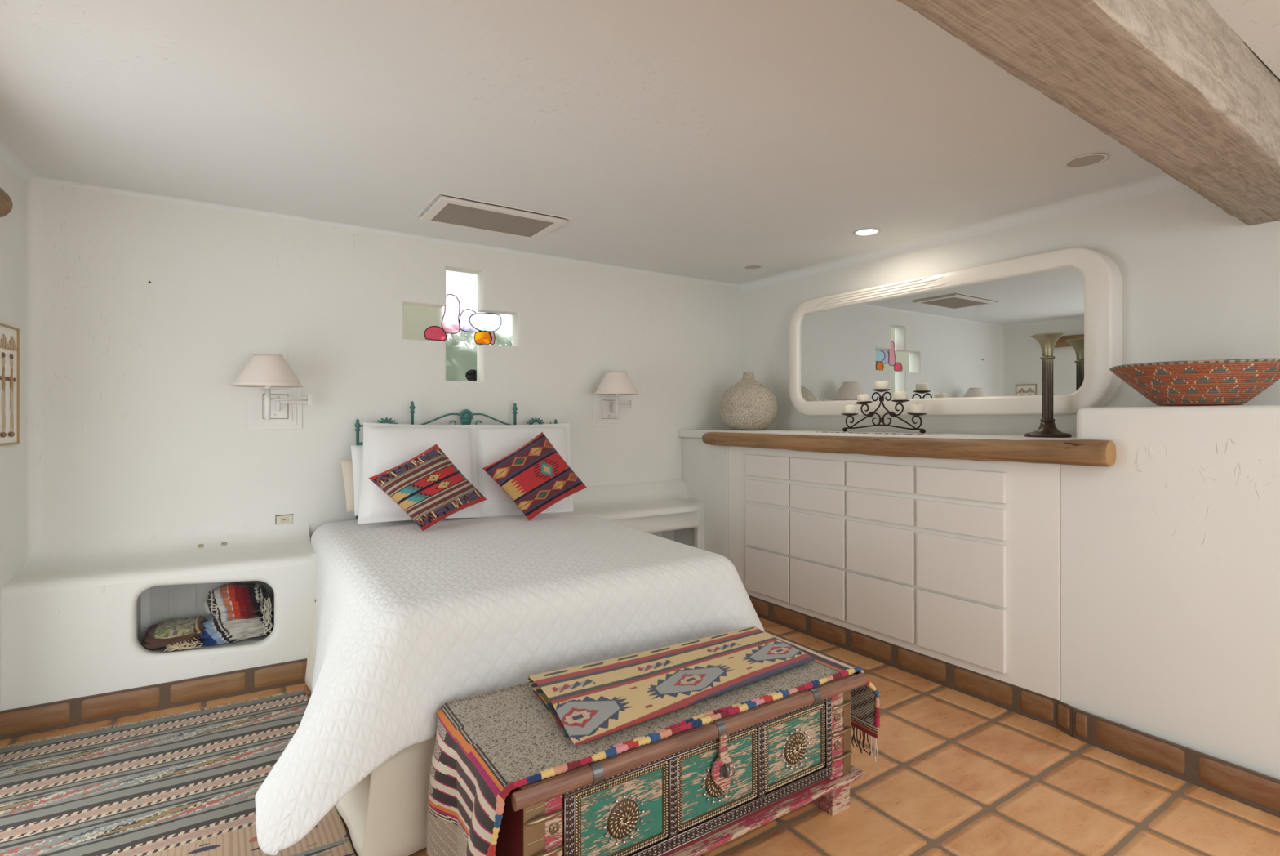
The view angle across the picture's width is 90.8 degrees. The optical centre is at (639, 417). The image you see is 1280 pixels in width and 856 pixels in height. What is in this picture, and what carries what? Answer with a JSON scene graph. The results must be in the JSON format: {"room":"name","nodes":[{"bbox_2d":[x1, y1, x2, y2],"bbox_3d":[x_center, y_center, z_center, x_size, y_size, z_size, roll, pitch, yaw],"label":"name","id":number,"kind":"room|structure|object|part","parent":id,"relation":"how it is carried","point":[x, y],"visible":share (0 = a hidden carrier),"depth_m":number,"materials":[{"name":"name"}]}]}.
{"room":"bedroom","nodes":[
{"label":"bedroom","id":0,"kind":"room"},
{"bbox_2d":[0,160,43,711],"bbox_3d":[-1.244,0.050,-0.250,0.245,2.600,7.300,0,0,-28],"label":"wall","id":1,"kind":"structure","parent":0,"point":[21,230],"depth_m":2.85,"materials":[{"name":"white paint"}]},
{"bbox_2d":[0,187,13,217],"bbox_3d":[-2.014,-0.854,1.442,0.139,0.146,2.410,0,0,-28],"label":"lintel","id":2,"kind":"object","parent":1,"relation":"attached to","point":[6,202],"visible":1,"depth_m":2.49,"materials":[{"name":"brown wood"}]},
{"bbox_2d":[0,322,19,445],"bbox_3d":[-2.695,-0.138,2.688,0.014,0.509,0.220,0,0,-28],"label":"framed picture","id":3,"kind":"object","parent":1,"relation":"attached to","point":[9,335],"visible":1,"depth_m":2.71,"materials":[{"name":"brown"}]},
{"bbox_2d":[0,657,306,739],"bbox_3d":[-2.191,1.291,2.933,1.216,0.119,0.022,0,0,-31],"label":"baseboard","id":4,"kind":"structure","parent":1,"relation":"attached to","point":[54,715],"depth_m":2.88,"materials":[{"name":"tile"}]},
{"bbox_2d":[43,182,741,636],"bbox_3d":[-1.164,0.050,4.098,4.950,2.600,0.130,0,0,-33],"label":"wall","id":5,"kind":"structure","parent":0,"point":[145,423],"depth_m":3.51,"materials":[{"name":"white paint"}]},
{"bbox_2d":[231,353,311,429],"bbox_3d":[-1.920,-0.131,3.308,0.377,0.392,0.362,0,0,-33],"label":"wall lamp","id":6,"kind":"object","parent":5,"relation":"attached to","point":[275,399],"visible":1,"depth_m":3.40,"materials":[{"name":"white paint"}]},
{"bbox_3d":[-1.932,-0.244,3.277,0.324,0.166,0.324,0,0,-33],"label":"lamp shade","id":7,"kind":"part","parent":6,"relation":"part of","materials":[{"name":"beige fabric"}]},
{"bbox_3d":[-1.932,-0.069,3.277,0.026,0.162,0.026,0,0,-33],"label":"lamp stem","id":8,"kind":"part","parent":6,"relation":"part of","materials":[{"name":"white paint"}]},
{"bbox_3d":[-1.999,-0.062,3.461,0.260,0.255,0.018,0,0,-33],"label":"stepped plate","id":9,"kind":"part","parent":6,"relation":"part of","materials":[{"name":"white paint"}]},
{"bbox_3d":[-1.888,-0.080,3.404,0.217,0.090,0.176,0,0,-33],"label":"swing arm","id":10,"kind":"part","parent":6,"relation":"part of","materials":[{"name":"white paint"}]},
{"bbox_2d":[275,513,293,524],"bbox_3d":[-1.965,0.565,3.490,0.090,0.055,0.008,0,0,-33],"label":"wall outlet","id":11,"kind":"object","parent":5,"relation":"attached to","point":[280,519],"visible":1,"depth_m":3.49,"materials":[{"name":"beige plastic"}]},
{"bbox_2d":[280,516,288,522],"bbox_3d":[-1.964,0.565,3.487,0.038,0.028,0.002,0,0,-33],"label":"receptacle","id":12,"kind":"object","parent":11,"relation":"attached to","point":[283,519],"depth_m":3.49,"materials":[{"name":"beige plastic"}]},
{"bbox_2d":[276,515,292,524],"bbox_3d":[-1.966,0.565,3.490,0.078,0.041,0.006,0,0,-33],"label":"outlet plate","id":13,"kind":"object","parent":11,"relation":"attached to","point":[280,519],"depth_m":3.49,"materials":[{"name":"beige plastic"}]},
{"bbox_2d":[403,270,511,381],"bbox_3d":[-1.188,-0.595,4.139,0.744,0.721,0.018,0,0,-33],"label":"window","id":14,"kind":"structure","parent":5,"relation":"in","point":[458,323],"depth_m":4.15,"materials":[{"name":"clear glass"}]},
{"bbox_3d":[-1.314,-0.542,4.056,0.139,0.089,0.003,0,0,-33],"label":"rose glass","id":15,"kind":"part","parent":14,"relation":"part of","materials":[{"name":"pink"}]},
{"bbox_3d":[-1.233,-0.675,4.113,0.116,0.255,0.003,0,0,-33],"label":"pink tall glass","id":16,"kind":"part","parent":14,"relation":"part of","materials":[{"name":"white"}]},
{"bbox_3d":[-1.125,-0.641,4.182,0.143,0.151,0.003,0,0,-33],"label":"lilac glass","id":17,"kind":"part","parent":14,"relation":"part of","materials":[{"name":"white"}]},
{"bbox_3d":[-1.118,-0.277,4.180,0.070,0.078,0.003,0,0,-33],"label":"black glass","id":18,"kind":"part","parent":14,"relation":"part of","materials":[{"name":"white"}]},
{"bbox_3d":[-1.052,-0.535,4.225,0.116,0.090,0.003,0,0,-33],"label":"amber glass","id":19,"kind":"part","parent":14,"relation":"part of","materials":[{"name":"orange glass"}]},
{"bbox_3d":[-1.037,-0.640,4.239,0.220,0.123,0.003,0,0,-33],"label":"pale blue glass","id":20,"kind":"part","parent":14,"relation":"part of","materials":[{"name":"white"}]},
{"bbox_3d":[-0.997,-0.538,4.262,0.034,0.086,0.003,0,0,-33],"label":"pink crescent glass","id":21,"kind":"part","parent":14,"relation":"part of","materials":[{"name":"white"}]},
{"bbox_2d":[592,369,639,426],"bbox_3d":[-0.152,-0.131,4.468,0.377,0.392,0.362,0,0,-33],"label":"wall lamp","id":22,"kind":"object","parent":5,"relation":"attached to","point":[608,403],"visible":1,"depth_m":4.56,"materials":[{"name":"white paint"}]},
{"bbox_3d":[-0.231,-0.062,4.622,0.260,0.255,0.018,0,0,-33],"label":"stepped plate","id":23,"kind":"part","parent":22,"relation":"part of","materials":[{"name":"white paint"}]},
{"bbox_3d":[-0.164,-0.244,4.437,0.324,0.166,0.324,0,0,-33],"label":"lamp shade","id":24,"kind":"part","parent":22,"relation":"part of","materials":[{"name":"beige fabric"}]},
{"bbox_3d":[-0.164,-0.069,4.437,0.026,0.162,0.026,0,0,-33],"label":"lamp stem","id":25,"kind":"part","parent":22,"relation":"part of","materials":[{"name":"white paint"}]},
{"bbox_3d":[-0.120,-0.080,4.564,0.217,0.090,0.176,0,0,-33],"label":"swing arm","id":26,"kind":"part","parent":22,"relation":"part of","materials":[{"name":"white paint"}]},
{"bbox_2d":[0,0,1183,292],"bbox_3d":[-0.451,-1.150,2.647,5.350,0.180,3.280,0,0,-33],"label":"ceiling","id":27,"kind":"structure","parent":0,"point":[700,140],"depth_m":2.40,"materials":[{"name":"paint"}]},
{"bbox_2d":[415,192,572,239],"bbox_3d":[-0.815,-1.109,3.530,0.744,0.022,0.452,0,0,-33],"label":"ceiling vent","id":28,"kind":"object","parent":27,"relation":"in","point":[446,211],"visible":1,"depth_m":3.48,"materials":[{"name":"white metal"}]},
{"bbox_3d":[-0.815,-1.117,3.530,0.744,0.005,0.452,0,0,-33],"label":"trim","id":29,"kind":"part","parent":28,"relation":"part of","materials":[{"name":"white paint"}]},
{"bbox_2d":[742,264,763,269],"bbox_3d":[0.840,-1.117,4.695,0.154,0.004,0.154,0,0,-33],"label":"recessed light","id":30,"kind":"object","parent":27,"relation":"in","point":[749,266],"visible":1,"depth_m":4.70,"materials":[{"name":"white plastic"}]},
{"bbox_2d":[853,227,879,235],"bbox_3d":[1.367,-1.117,3.805,0.154,0.004,0.154,0,0,-33],"label":"recessed light","id":31,"kind":"object","parent":27,"relation":"in","point":[868,231],"visible":1,"depth_m":3.81,"materials":[{"name":"white glass"}]},
{"bbox_2d":[1062,152,1109,168],"bbox_3d":[1.944,-1.117,2.752,0.166,0.004,0.166,0,0,-33],"label":"recessed light","id":32,"kind":"object","parent":27,"relation":"in","point":[1090,159],"visible":1,"depth_m":2.75,"materials":[{"name":"white plastic"}]},
{"bbox_2d":[897,0,1279,225],"bbox_3d":[0.666,-1.012,1.228,4.865,0.398,0.254,0,0,-34],"label":"wooden beam","id":33,"kind":"structure","parent":27,"relation":"attached to","point":[1170,81],"depth_m":1.59,"materials":[{"name":"brown wood"}]},
{"bbox_2d":[0,616,1279,855],"bbox_3d":[0.625,1.400,1.008,5.350,0.100,7.200,0,0,-33],"label":"floor","id":34,"kind":"structure","parent":0,"point":[953,772],"depth_m":2.25,"materials":[{"name":"tile"}]},
{"bbox_2d":[1,516,315,710],"bbox_3d":[-2.296,0.954,3.064,1.261,0.792,0.369,0,0,-33],"label":"bench","id":35,"kind":"object","parent":34,"relation":"on","point":[71,614],"visible":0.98,"depth_m":2.96,"materials":[{"name":"beige paint"}]},
{"bbox_2d":[140,615,207,651],"bbox_3d":[-2.270,1.053,3.086,0.272,0.100,0.282,0,0,-33],"label":"folded blanket","id":36,"kind":"object","parent":35,"relation":"on","point":[175,633],"visible":0.99,"depth_m":3.01,"materials":[{"name":"fabric"}]},
{"bbox_2d":[197,582,274,645],"bbox_3d":[-2.054,0.986,3.220,0.351,0.284,0.283,0,0,-36],"label":"striped blanket","id":37,"kind":"object","parent":35,"relation":"on","point":[239,611],"visible":0.98,"depth_m":3.14,"materials":[{"name":"fabric"}]},
{"bbox_2d":[0,687,355,855],"bbox_3d":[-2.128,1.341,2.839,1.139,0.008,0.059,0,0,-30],"label":"rug","id":38,"kind":"object","parent":34,"relation":"on","point":[188,783],"visible":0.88,"depth_m":2.29,"materials":[{"name":"fabric"}]},
{"bbox_2d":[304,400,557,855],"bbox_3d":[-0.664,0.619,3.118,1.679,1.438,1.952,0,0,-33],"label":"bed","id":39,"kind":"object","parent":34,"relation":"on","point":[384,813],"visible":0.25,"depth_m":1.95,"materials":[{"name":"white fabric"}]},
{"bbox_3d":[-1.625,0.667,3.634,0.036,1.325,0.035,0,0,-33],"label":"headboard post","id":40,"kind":"part","parent":39,"relation":"part of","materials":[{"name":"metal"}]},
{"bbox_3d":[-1.371,0.615,3.801,0.036,1.430,0.035,0,0,-33],"label":"headboard post","id":41,"kind":"part","parent":39,"relation":"part of","materials":[{"name":"teal metal"}]},
{"bbox_2d":[254,510,764,854],"bbox_3d":[-0.707,0.879,3.019,2.090,0.621,2.006,0,0,-33],"label":"quilt","id":42,"kind":"object","parent":39,"relation":"on","point":[411,621],"visible":0.85,"depth_m":2.29,"materials":[{"name":"white fabric"}]},
{"bbox_2d":[340,459,354,511],"bbox_3d":[-1.453,0.386,3.617,0.466,0.312,0.125,0,0,-33],"label":"pillow","id":43,"kind":"object","parent":42,"relation":"on","point":[346,464],"visible":0.09,"depth_m":3.50,"materials":[{"name":"beige fabric"}]},
{"bbox_2d":[351,444,363,515],"bbox_3d":[-1.375,0.351,3.587,0.478,0.394,0.194,0,0,-33],"label":"pillow","id":44,"kind":"object","parent":42,"relation":"on","point":[357,451],"visible":0.1,"depth_m":3.47,"materials":[{"name":"white fabric"}]},
{"bbox_2d":[357,422,479,524],"bbox_3d":[-1.228,0.298,3.550,0.710,0.541,0.328,0,0,-33],"label":"euro sham","id":45,"kind":"object","parent":42,"relation":"on","point":[386,446],"visible":0.64,"depth_m":3.49,"materials":[{"name":"white fabric"}]},
{"bbox_2d":[368,444,487,530],"bbox_3d":[-1.094,0.357,3.293,0.591,0.433,0.202,0,0,-33],"label":"cushion","id":46,"kind":"object","parent":42,"relation":"on","point":[428,486],"visible":1,"depth_m":3.23,"materials":[{"name":"fabric"}]},
{"bbox_2d":[475,422,573,516],"bbox_3d":[-0.705,0.318,3.899,0.744,0.564,0.332,0,0,-33],"label":"euro sham","id":47,"kind":"object","parent":42,"relation":"on","point":[494,442],"visible":0.5,"depth_m":3.81,"materials":[{"name":"white fabric"}]},
{"bbox_2d":[482,431,586,519],"bbox_3d":[-0.597,0.329,3.639,0.607,0.488,0.217,0,0,-43],"label":"cushion","id":48,"kind":"object","parent":42,"relation":"on","point":[535,476],"visible":1,"depth_m":3.57,"materials":[{"name":"fabric"}]},
{"bbox_3d":[-0.824,0.616,4.160,0.036,1.428,0.035,0,0,-33],"label":"headboard post","id":49,"kind":"part","parent":39,"relation":"part of","materials":[{"name":"teal metal"}]},
{"bbox_2d":[572,479,704,549],"bbox_3d":[-0.028,0.920,4.537,1.110,0.861,0.398,0,0,-33],"label":"nightstand","id":50,"kind":"object","parent":34,"relation":"on","point":[657,508],"visible":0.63,"depth_m":4.57,"materials":[{"name":"beige paint"}]},
{"bbox_2d":[494,672,866,855],"bbox_3d":[0.099,1.120,2.071,1.294,0.460,0.586,0,0,-33],"label":"trunk","id":51,"kind":"object","parent":34,"relation":"on","point":[694,791],"visible":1,"depth_m":1.81,"materials":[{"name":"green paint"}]},
{"bbox_3d":[-0.046,1.056,1.677,0.293,0.217,0.006,0,0,-33],"label":"painted panel","id":52,"kind":"part","parent":51,"relation":"part of","materials":[{"name":"green paint"}]},
{"bbox_3d":[-0.042,1.063,1.671,0.098,0.098,0.009,0,0,-33],"label":"medallion plate","id":53,"kind":"part","parent":51,"relation":"part of","materials":[{"name":"brown metal"}]},
{"bbox_2d":[426,631,879,855],"bbox_3d":[0.103,1.079,2.096,1.482,0.410,0.561,0,0,-33],"label":"blanket","id":54,"kind":"object","parent":51,"relation":"on","point":[490,744],"visible":0.65,"depth_m":1.80,"materials":[{"name":"fabric"}]},
{"bbox_2d":[528,625,815,745],"bbox_3d":[0.135,0.860,2.128,1.011,0.050,0.424,0,0,-33],"label":"folded kilim","id":55,"kind":"object","parent":54,"relation":"on","point":[586,702],"visible":1,"depth_m":2.05,"materials":[{"name":"fabric"}]},
{"bbox_3d":[0.076,0.902,2.076,1.215,0.015,0.532,0,0,-33],"label":"lid","id":56,"kind":"part","parent":51,"relation":"part of","materials":[{"name":"brown wood"}]},
{"bbox_3d":[0.229,1.056,1.858,0.308,0.217,0.006,0,0,-33],"label":"painted panel","id":57,"kind":"part","parent":51,"relation":"part of","materials":[{"name":"green paint"}]},
{"bbox_3d":[0.233,1.063,1.851,0.098,0.098,0.009,0,0,-33],"label":"medallion plate","id":58,"kind":"part","parent":51,"relation":"part of","materials":[{"name":"brown metal"}]},
{"bbox_3d":[0.241,1.006,1.842,0.078,0.178,0.013,0,0,-33],"label":"latch plate","id":59,"kind":"part","parent":51,"relation":"part of","materials":[{"name":"pink paint"}]},
{"bbox_3d":[0.089,1.238,2.073,1.273,0.027,0.572,0,0,-33],"label":"moulding","id":60,"kind":"part","parent":51,"relation":"part of","materials":[{"name":"pink paint"}]},
{"bbox_3d":[0.498,1.056,2.034,0.280,0.217,0.006,0,0,-33],"label":"painted panel","id":61,"kind":"part","parent":51,"relation":"part of","materials":[{"name":"green paint"}]},
{"bbox_3d":[0.502,1.063,2.028,0.098,0.098,0.009,0,0,-33],"label":"medallion plate","id":62,"kind":"part","parent":51,"relation":"part of","materials":[{"name":"brown metal"}]},
{"bbox_3d":[0.657,1.301,2.212,0.090,0.098,0.118,0,0,-33],"label":"leg","id":63,"kind":"part","parent":51,"relation":"part of","materials":[{"name":"pink paint"}]},
{"bbox_2d":[682,437,728,558],"bbox_3d":[0.746,0.753,4.943,0.630,1.194,0.553,0,0,-33],"label":"wall pier","id":64,"kind":"object","parent":34,"relation":"on","point":[704,465],"visible":0.1,"depth_m":4.70,"materials":[{"name":"white paint"}]},
{"bbox_2d":[678,428,1076,439],"bbox_3d":[1.338,0.125,4.008,0.665,0.060,2.765,0,0,-33],"label":"countertop","id":65,"kind":"structure","parent":64,"relation":"on","point":[682,433],"depth_m":3.64,"materials":[{"name":"white paint"}]},
{"bbox_2d":[720,371,777,430],"bbox_3d":[0.826,-0.126,4.812,0.434,0.441,0.434,0,0,-44],"label":"vase","id":66,"kind":"object","parent":65,"relation":"on","point":[748,404],"visible":1,"depth_m":4.65,"materials":[{"name":"ceramic"}]},
{"bbox_2d":[817,431,942,434],"bbox_3d":[1.435,0.093,3.847,0.228,0.003,0.748,0,0,-33],"label":"table runner","id":67,"kind":"object","parent":65,"relation":"on","point":[817,431],"visible":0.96,"depth_m":3.76,"materials":[{"name":"fabric"}]},
{"bbox_2d":[840,388,927,433],"bbox_3d":[1.474,-0.040,3.852,0.108,0.264,0.580,0,0,-33],"label":"candle holder","id":68,"kind":"object","parent":67,"relation":"on","point":[870,414],"visible":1,"depth_m":3.84,"materials":[{"name":"metal"}]},
{"bbox_2d":[843,404,856,413],"bbox_3d":[1.345,-0.059,4.048,0.077,0.072,0.077,0,0,-33],"label":"pillar candle","id":69,"kind":"object","parent":68,"relation":"on","point":[849,408],"visible":0.79,"depth_m":4.02,"materials":[{"name":"beige wax"}]},
{"bbox_3d":[1.345,-0.017,4.048,0.108,0.017,0.108,0,0,-33],"label":"candle plate","id":70,"kind":"part","parent":68,"relation":"part of","materials":[{"name":"metal"}]},
{"bbox_2d":[857,393,870,401],"bbox_3d":[1.403,-0.121,3.960,0.077,0.062,0.079,0,0,-33],"label":"pillar candle","id":71,"kind":"object","parent":68,"relation":"on","point":[860,397],"visible":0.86,"depth_m":3.93,"materials":[{"name":"beige wax"}]},
{"bbox_3d":[1.403,-0.091,3.959,0.108,0.022,0.108,0,0,-33],"label":"candle plate","id":72,"kind":"part","parent":68,"relation":"part of","materials":[{"name":"metal"}]},
{"bbox_2d":[875,381,888,389],"bbox_3d":[1.474,-0.199,3.852,0.077,0.060,0.077,0,0,-33],"label":"pillar candle","id":73,"kind":"object","parent":68,"relation":"on","point":[878,384],"visible":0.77,"depth_m":3.82,"materials":[{"name":"beige wax"}]},
{"bbox_3d":[1.474,-0.164,3.852,0.108,0.017,0.108,0,0,-33],"label":"candle plate","id":74,"kind":"part","parent":68,"relation":"part of","materials":[{"name":"metal"}]},
{"bbox_2d":[893,391,906,399],"bbox_3d":[1.544,-0.130,3.745,0.077,0.060,0.077,0,0,-33],"label":"pillar candle","id":75,"kind":"object","parent":68,"relation":"on","point":[897,395],"visible":0.79,"depth_m":3.71,"materials":[{"name":"beige wax"}]},
{"bbox_3d":[1.544,-0.095,3.745,0.108,0.017,0.108,0,0,-33],"label":"candle plate","id":76,"kind":"part","parent":68,"relation":"part of","materials":[{"name":"metal"}]},
{"bbox_2d":[909,403,924,413],"bbox_3d":[1.603,-0.052,3.654,0.077,0.062,0.077,0,0,-33],"label":"pillar candle","id":77,"kind":"object","parent":68,"relation":"on","point":[914,408],"visible":0.81,"depth_m":3.62,"materials":[{"name":"beige wax"}]},
{"bbox_3d":[1.603,-0.018,3.655,0.108,0.018,0.108,0,0,-33],"label":"candle plate","id":78,"kind":"part","parent":68,"relation":"part of","materials":[{"name":"metal"}]},
{"bbox_2d":[702,431,1115,466],"bbox_3d":[1.184,0.149,3.615,0.106,0.118,2.583,0,0,-33],"label":"log counter edge","id":79,"kind":"object","parent":65,"relation":"attached to","point":[1089,452],"visible":1,"depth_m":3.09,"materials":[{"name":"brown wood"}]},
{"bbox_2d":[1024,332,1071,437],"bbox_3d":[1.999,-0.156,3.096,0.196,0.502,0.196,0,0,-33],"label":"candlestick","id":80,"kind":"object","parent":65,"relation":"on","point":[1047,428],"visible":1,"depth_m":3.08,"materials":[{"name":"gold metal"}]},
{"bbox_2d":[1030,332,1065,355],"bbox_3d":[1.999,-0.353,3.096,0.144,0.107,0.144,0,0,-33],"label":"shade","id":81,"kind":"object","parent":80,"relation":"on","point":[1047,341],"depth_m":3.07,"materials":[{"name":"metal"}]},
{"bbox_2d":[728,445,1060,700],"bbox_3d":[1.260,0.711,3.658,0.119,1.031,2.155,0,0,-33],"label":"base cabinet","id":82,"kind":"object","parent":34,"relation":"on","point":[957,562],"visible":0.95,"depth_m":3.30,"materials":[{"name":"white paint"}]},
{"bbox_3d":[0.845,1.036,4.201,0.020,0.291,0.399,0,0,-33],"label":"drawer","id":83,"kind":"part","parent":82,"relation":"part of","materials":[{"name":"white paint"}]},
{"bbox_3d":[0.845,0.735,4.201,0.020,0.284,0.399,0,0,-33],"label":"drawer","id":84,"kind":"part","parent":82,"relation":"part of","materials":[{"name":"white paint"}]},
{"bbox_3d":[0.845,0.496,4.201,0.020,0.145,0.399,0,0,-33],"label":"drawer","id":85,"kind":"part","parent":82,"relation":"part of","materials":[{"name":"white paint"}]},
{"bbox_3d":[0.845,0.326,4.201,0.020,0.143,0.399,0,0,-33],"label":"drawer","id":86,"kind":"part","parent":82,"relation":"part of","materials":[{"name":"white paint"}]},
{"bbox_3d":[1.077,1.036,3.848,0.020,0.291,0.419,0,0,-33],"label":"drawer","id":87,"kind":"part","parent":82,"relation":"part of","materials":[{"name":"white paint"}]},
{"bbox_3d":[1.077,0.735,3.848,0.020,0.284,0.419,0,0,-33],"label":"drawer","id":88,"kind":"part","parent":82,"relation":"part of","materials":[{"name":"white paint"}]},
{"bbox_3d":[1.077,0.496,3.848,0.020,0.145,0.419,0,0,-33],"label":"drawer","id":89,"kind":"part","parent":82,"relation":"part of","materials":[{"name":"white paint"}]},
{"bbox_3d":[1.077,0.326,3.848,0.020,0.143,0.419,0,0,-33],"label":"drawer","id":90,"kind":"part","parent":82,"relation":"part of","materials":[{"name":"white paint"}]},
{"bbox_3d":[1.318,1.036,3.481,0.020,0.291,0.425,0,0,-33],"label":"drawer","id":91,"kind":"part","parent":82,"relation":"part of","materials":[{"name":"white paint"}]},
{"bbox_3d":[1.318,0.735,3.481,0.020,0.284,0.425,0,0,-33],"label":"drawer","id":92,"kind":"part","parent":82,"relation":"part of","materials":[{"name":"white paint"}]},
{"bbox_3d":[1.318,0.496,3.481,0.020,0.145,0.425,0,0,-33],"label":"drawer","id":93,"kind":"part","parent":82,"relation":"part of","materials":[{"name":"white paint"}]},
{"bbox_3d":[1.318,0.326,3.481,0.020,0.143,0.425,0,0,-33],"label":"drawer","id":94,"kind":"part","parent":82,"relation":"part of","materials":[{"name":"white paint"}]},
{"bbox_3d":[1.566,1.036,3.102,0.020,0.291,0.441,0,0,-33],"label":"drawer","id":95,"kind":"part","parent":82,"relation":"part of","materials":[{"name":"white paint"}]},
{"bbox_3d":[1.566,0.735,3.102,0.020,0.284,0.441,0,0,-33],"label":"drawer","id":96,"kind":"part","parent":82,"relation":"part of","materials":[{"name":"white paint"}]},
{"bbox_3d":[1.566,0.496,3.102,0.020,0.145,0.441,0,0,-33],"label":"drawer","id":97,"kind":"part","parent":82,"relation":"part of","materials":[{"name":"white paint"}]},
{"bbox_3d":[1.566,0.326,3.102,0.020,0.143,0.441,0,0,-33],"label":"drawer","id":98,"kind":"part","parent":82,"relation":"part of","materials":[{"name":"white paint"}]},
{"bbox_2d":[741,184,1279,435],"bbox_3d":[2.796,0.050,2.528,0.150,2.600,7.360,0,0,-33],"label":"wall","id":99,"kind":"structure","parent":0,"point":[1200,282],"depth_m":3.04,"materials":[{"name":"white paint"}]},
{"bbox_2d":[788,246,1122,415],"bbox_3d":[1.730,-0.435,3.906,0.131,0.839,2.070,0,0,-33],"label":"wall mirror","id":100,"kind":"object","parent":99,"relation":"attached to","point":[959,341],"visible":0.98,"depth_m":3.59,"materials":[{"name":"mirror"}]},
{"bbox_2d":[1076,404,1279,779],"bbox_3d":[3.245,0.653,1.133,0.630,1.393,4.134,0,0,-33],"label":"wall","id":101,"kind":"structure","parent":0,"point":[1180,535],"depth_m":2.37,"materials":[{"name":"white paint"}]},
{"bbox_2d":[747,594,1279,817],"bbox_3d":[1.839,1.289,2.669,0.064,0.123,4.448,0,0,-32],"label":"baseboard","id":102,"kind":"structure","parent":101,"relation":"attached to","point":[1260,791],"depth_m":2.70,"materials":[{"name":"tile"}]},
{"bbox_2d":[1060,463,1081,710],"bbox_3d":[2.106,0.755,2.869,0.630,1.190,0.088,0,0,-33],"label":"wall panel","id":103,"kind":"object","parent":101,"relation":"attached to","point":[1070,474],"depth_m":2.70,"materials":[{"name":"white paint"}]},
{"bbox_2d":[1109,357,1279,406],"bbox_3d":[2.260,-0.130,2.553,0.581,0.170,0.581,0,0,1],"label":"basket bowl","id":104,"kind":"object","parent":101,"relation":"on","point":[1217,382],"visible":1,"depth_m":2.40,"materials":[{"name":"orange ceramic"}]},
{"bbox_2d":[1207,0,1279,79],"bbox_3d":[1.554,-1.130,-0.500,5.450,0.120,3.660,0,0,-33],"label":"ceiling","id":105,"kind":"structure","parent":0,"point":[1256,22],"depth_m":1.71,"materials":[{"name":"paint"}]}
]}

